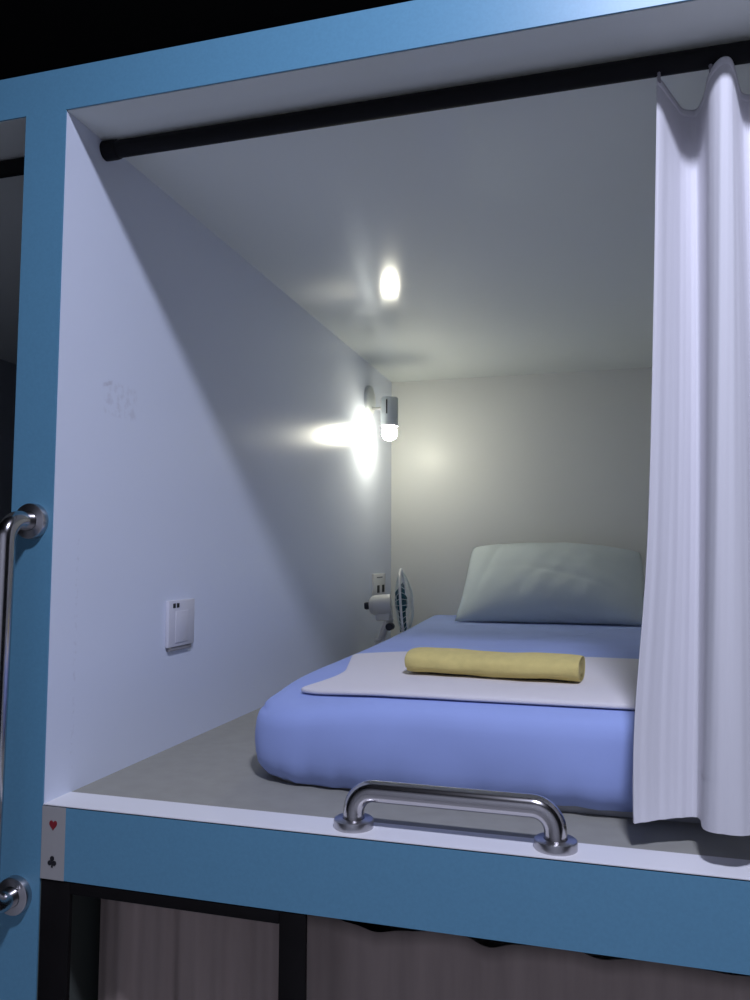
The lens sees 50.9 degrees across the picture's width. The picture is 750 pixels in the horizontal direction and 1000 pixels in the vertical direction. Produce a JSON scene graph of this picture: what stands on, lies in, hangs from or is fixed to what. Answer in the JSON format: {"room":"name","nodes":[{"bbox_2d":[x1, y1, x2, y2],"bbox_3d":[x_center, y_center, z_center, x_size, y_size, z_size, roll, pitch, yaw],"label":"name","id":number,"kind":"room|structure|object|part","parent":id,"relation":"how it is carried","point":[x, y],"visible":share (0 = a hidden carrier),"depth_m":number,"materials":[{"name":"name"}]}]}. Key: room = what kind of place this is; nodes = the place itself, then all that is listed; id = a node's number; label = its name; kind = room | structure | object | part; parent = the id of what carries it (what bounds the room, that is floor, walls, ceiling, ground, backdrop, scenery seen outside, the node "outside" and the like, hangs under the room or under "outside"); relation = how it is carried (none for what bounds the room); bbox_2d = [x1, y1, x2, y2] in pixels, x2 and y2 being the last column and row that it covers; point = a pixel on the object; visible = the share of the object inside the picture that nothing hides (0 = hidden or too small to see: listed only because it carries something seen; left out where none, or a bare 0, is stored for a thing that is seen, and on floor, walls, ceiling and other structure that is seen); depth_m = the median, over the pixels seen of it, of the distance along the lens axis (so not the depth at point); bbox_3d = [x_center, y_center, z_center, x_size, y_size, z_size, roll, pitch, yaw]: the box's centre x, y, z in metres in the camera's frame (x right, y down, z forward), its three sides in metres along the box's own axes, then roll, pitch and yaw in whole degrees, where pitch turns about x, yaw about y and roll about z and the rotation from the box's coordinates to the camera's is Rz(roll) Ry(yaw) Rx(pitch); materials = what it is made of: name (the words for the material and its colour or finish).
{"room":"dormitory","nodes":[
{"label":"dormitory","id":0,"kind":"room"},
{"bbox_2d":[0,359,16,520],"bbox_3d":[-1.486,0.566,2.560,0.030,2.220,2.082,-1,-4,16],"label":"wall","id":1,"kind":"structure","parent":0,"point":[8,370],"depth_m":2.94,"materials":[{"name":"grey"}]},
{"bbox_2d":[0,0,412,79],"bbox_3d":[-0.380,-1.778,1.033,6.400,0.050,4.932,-1,-4,16],"label":"ceiling","id":2,"kind":"structure","parent":0,"point":[37,36],"depth_m":2.70,"materials":[{"name":"black"}]},
{"bbox_2d":[37,111,391,999],"bbox_3d":[-0.257,0.547,2.211,0.076,2.220,2.082,-1,-4,16],"label":"wall","id":3,"kind":"structure","parent":0,"point":[218,446],"depth_m":1.62,"materials":[{"name":"white paint"}]},
{"bbox_2d":[0,157,24,178],"bbox_3d":[-1.131,-0.601,1.575,1.224,0.034,0.034,-1,-4,16],"label":"curtain rod","id":4,"kind":"object","parent":3,"relation":"attached to","point":[11,167],"visible":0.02,"depth_m":1.43,"materials":[{"name":"black paint"}]},
{"bbox_2d":[165,598,194,651],"bbox_3d":[-0.393,0.252,1.591,0.010,0.100,0.102,-1,-4,16],"label":"wall switch","id":5,"kind":"object","parent":3,"relation":"attached to","point":[179,628],"visible":1,"depth_m":1.58,"materials":[{"name":"white plastic"}]},
{"bbox_2d":[0,0,690,999],"bbox_3d":[-0.520,0.438,1.207,2.630,2.292,0.003,-1,-4,16],"label":"trim","id":6,"kind":"structure","parent":3,"relation":"attached to","point":[45,98],"depth_m":1.22,"materials":[{"name":"blue paint"}]},
{"bbox_2d":[0,503,48,915],"bbox_3d":[-0.553,0.315,1.185,0.063,0.625,0.075,-1,-4,16],"label":"grab bar","id":7,"kind":"object","parent":6,"relation":"attached to","point":[18,893],"visible":1,"depth_m":1.17,"materials":[{"name":"silver metal"}]},
{"bbox_2d":[372,573,384,595],"bbox_3d":[0.015,0.332,3.026,0.010,0.097,0.165,-1,-4,16],"label":"wall outlet","id":8,"kind":"object","parent":3,"relation":"attached to","point":[378,580],"visible":0.88,"depth_m":3.01,"materials":[{"name":"white plastic"}]},
{"bbox_2d":[364,386,397,440],"bbox_3d":[0.033,-0.321,2.911,0.124,0.216,0.128,-1,-4,16],"label":"wall lamp","id":9,"kind":"object","parent":3,"relation":"attached to","point":[389,404],"visible":1,"depth_m":2.85,"materials":[{"name":"silver metal"}]},
{"bbox_3d":[-0.017,-0.371,2.937,0.017,0.112,0.112,-1,-4,16],"label":"wall plate","id":10,"kind":"part","parent":9,"relation":"part of","materials":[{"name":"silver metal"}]},
{"bbox_3d":[0.053,-0.321,2.872,0.064,0.106,0.064,-1,-4,16],"label":"lamp shade","id":11,"kind":"part","parent":9,"relation":"part of","materials":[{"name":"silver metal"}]},
{"bbox_3d":[0.052,-0.252,2.867,0.056,0.072,0.056,-1,-4,16],"label":"bulb","id":12,"kind":"part","parent":9,"relation":"part of","materials":[{"name":"white glass"}]},
{"bbox_2d":[43,792,749,880],"bbox_3d":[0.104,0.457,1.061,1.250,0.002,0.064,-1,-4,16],"label":"trim","id":13,"kind":"structure","parent":3,"relation":"attached to","point":[722,867],"depth_m":1.07,"materials":[{"name":"white"}]},
{"bbox_2d":[52,806,749,974],"bbox_3d":[0.119,0.510,1.020,1.300,0.106,0.003,-1,-4,16],"label":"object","id":14,"kind":"structure","parent":3,"relation":"attached to","point":[701,922],"depth_m":1.03,"materials":[{"name":"blue laminate"}]},
{"bbox_2d":[40,806,65,880],"bbox_3d":[-0.487,0.518,1.189,0.042,0.107,0.002,-1,-4,16],"label":"sticker","id":15,"kind":"object","parent":14,"relation":"attached to","point":[53,818],"visible":1,"depth_m":1.19,"materials":[{"name":"grey paper"}]},
{"bbox_2d":[99,40,749,161],"bbox_3d":[0.129,-0.619,1.207,1.250,0.036,0.034,-1,-4,16],"label":"curtain rod","id":16,"kind":"object","parent":3,"relation":"attached to","point":[697,59],"visible":1,"depth_m":1.21,"materials":[{"name":"black paint"}]},
{"bbox_2d":[633,56,749,835],"bbox_3d":[0.518,-0.094,1.047,0.352,1.033,0.167,-1,-4,16],"label":"curtain","id":17,"kind":"object","parent":16,"relation":"hanging from","point":[691,742],"visible":1,"depth_m":1.06,"materials":[{"name":"white fabric"}]},
{"bbox_2d":[334,780,577,855],"bbox_3d":[0.103,0.423,1.068,0.333,0.066,0.059,-1,-4,16],"label":"grab bar","id":18,"kind":"object","parent":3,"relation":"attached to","point":[555,840],"visible":1,"depth_m":1.05,"materials":[{"name":"silver metal"}]},
{"bbox_3d":[0.131,0.589,1.148,1.250,0.022,0.022,-1,-4,16],"label":"curtain rod","id":19,"kind":"object","parent":3,"relation":"attached to","visible":0},
{"bbox_2d":[98,899,278,999],"bbox_3d":[-0.288,1.075,1.206,0.347,0.924,0.028,-1,-4,16],"label":"curtain","id":20,"kind":"object","parent":19,"relation":"hanging from","point":[146,952],"visible":0.71,"depth_m":1.23,"materials":[{"name":"grey fabric"}]},
{"bbox_2d":[307,915,749,999],"bbox_3d":[0.291,1.068,1.036,0.836,0.919,0.019,-1,-4,16],"label":"curtain","id":21,"kind":"object","parent":19,"relation":"hanging from","point":[346,960],"visible":0.91,"depth_m":1.11,"materials":[{"name":"grey fabric"}]},
{"bbox_2d":[0,0,749,382],"bbox_3d":[-0.211,-0.595,2.296,2.600,0.071,2.112,-1,-4,16],"label":"ceiling","id":22,"kind":"structure","parent":0,"point":[512,237],"depth_m":1.57,"materials":[{"name":"white paint"}]},
{"bbox_2d":[72,707,749,859],"bbox_3d":[0.389,0.539,2.059,1.250,0.020,2.020,-1,-4,16],"label":"floor","id":23,"kind":"structure","parent":0,"point":[219,766],"depth_m":1.23,"materials":[{"name":"grey plastic"}]},
{"bbox_2d":[364,568,413,644],"bbox_3d":[0.062,0.403,2.696,0.191,0.338,0.219,2,-4,-21],"label":"desk fan","id":24,"kind":"object","parent":23,"relation":"on","point":[380,606],"visible":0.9,"depth_m":2.69,"materials":[{"name":"white plastic"}]},
{"bbox_3d":[-0.027,0.367,2.724,0.021,0.026,0.026,0,-4,7],"label":"knob","id":25,"kind":"part","parent":24,"relation":"part of","materials":[{"name":"black plastic"}]},
{"bbox_3d":[0.051,0.431,2.682,0.025,0.025,0.030,-1,-4,16],"label":"tilt knob","id":26,"kind":"part","parent":24,"relation":"part of","materials":[{"name":"black plastic"}]},
{"bbox_2d":[395,575,401,631],"bbox_3d":[0.087,0.357,2.713,0.037,0.234,0.235,0,-4,6],"label":"grille","id":27,"kind":"object","parent":24,"relation":"attached to","point":[398,592],"depth_m":2.64,"materials":[{"name":"silver metal"}]},
{"bbox_3d":[0.085,0.312,2.672,0.026,0.066,0.086,0,-4,10],"label":"blade","id":28,"kind":"part","parent":24,"relation":"part of","materials":[{"name":"teal plastic"}]},
{"bbox_3d":[0.097,0.409,2.692,0.017,0.088,0.060,2,-5,-28],"label":"blade","id":29,"kind":"part","parent":24,"relation":"part of","materials":[{"name":"teal"}]},
{"bbox_2d":[401,571,413,628],"bbox_3d":[0.111,0.357,2.710,0.046,0.234,0.235,0,-4,6],"label":"grille","id":30,"kind":"object","parent":24,"relation":"attached to","point":[404,599],"depth_m":2.69,"materials":[{"name":"white plastic"}]},
{"bbox_2d":[255,615,700,823],"bbox_3d":[0.428,0.456,2.101,0.990,0.152,1.923,-1,-4,16],"label":"mattress","id":31,"kind":"object","parent":23,"relation":"on","point":[579,759],"visible":0.46,"depth_m":1.23,"materials":[{"name":"blue fabric"}]},
{"bbox_2d":[301,651,638,709],"bbox_3d":[0.276,0.337,1.490,0.771,0.026,0.552,-1,-4,16],"label":"blanket","id":32,"kind":"object","parent":31,"relation":"on","point":[606,682],"visible":0.48,"depth_m":1.35,"materials":[{"name":"white fabric"}]},
{"bbox_2d":[405,647,584,681],"bbox_3d":[0.216,0.299,1.440,0.318,0.046,0.115,-1,-4,21],"label":"towel","id":33,"kind":"object","parent":32,"relation":"on","point":[492,664],"visible":1,"depth_m":1.40,"materials":[{"name":"yellow fabric"}]},
{"bbox_2d":[455,542,644,624],"bbox_3d":[0.631,0.290,2.805,0.646,0.280,0.326,-1,-4,16],"label":"pillow","id":34,"kind":"object","parent":31,"relation":"on","point":[549,583],"visible":0.98,"depth_m":2.70,"materials":[{"name":"grey fabric"}]},
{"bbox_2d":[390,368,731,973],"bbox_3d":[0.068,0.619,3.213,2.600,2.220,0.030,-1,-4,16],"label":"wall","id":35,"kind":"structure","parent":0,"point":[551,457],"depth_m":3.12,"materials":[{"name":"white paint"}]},
{"bbox_3d":[-0.399,1.583,0.785,6.400,0.050,4.812,-1,-4,16],"label":"floor","id":36,"kind":"structure","parent":0,"visible":0},
{"bbox_2d":[38,878,306,999],"bbox_3d":[-0.301,1.074,1.103,0.428,1.010,0.008,-1,-4,16],"label":"metal frame","id":37,"kind":"object","parent":36,"relation":"on","point":[56,896],"visible":1,"depth_m":1.15,"materials":[{"name":"black metal"}]},
{"bbox_3d":[-0.483,1.077,1.154,0.051,1.010,0.008,-1,-4,16],"label":"post","id":38,"kind":"part","parent":37,"relation":"part of","materials":[{"name":"black metal"}]},
{"bbox_3d":[-0.294,0.579,1.136,0.337,0.018,0.008,-1,-4,16],"label":"rail","id":39,"kind":"part","parent":37,"relation":"part of","materials":[{"name":"black metal"}]},
{"bbox_3d":[-0.115,1.071,1.050,0.040,1.010,0.008,-1,-4,16],"label":"post","id":40,"kind":"part","parent":37,"relation":"part of","materials":[{"name":"black metal"}]}
]}

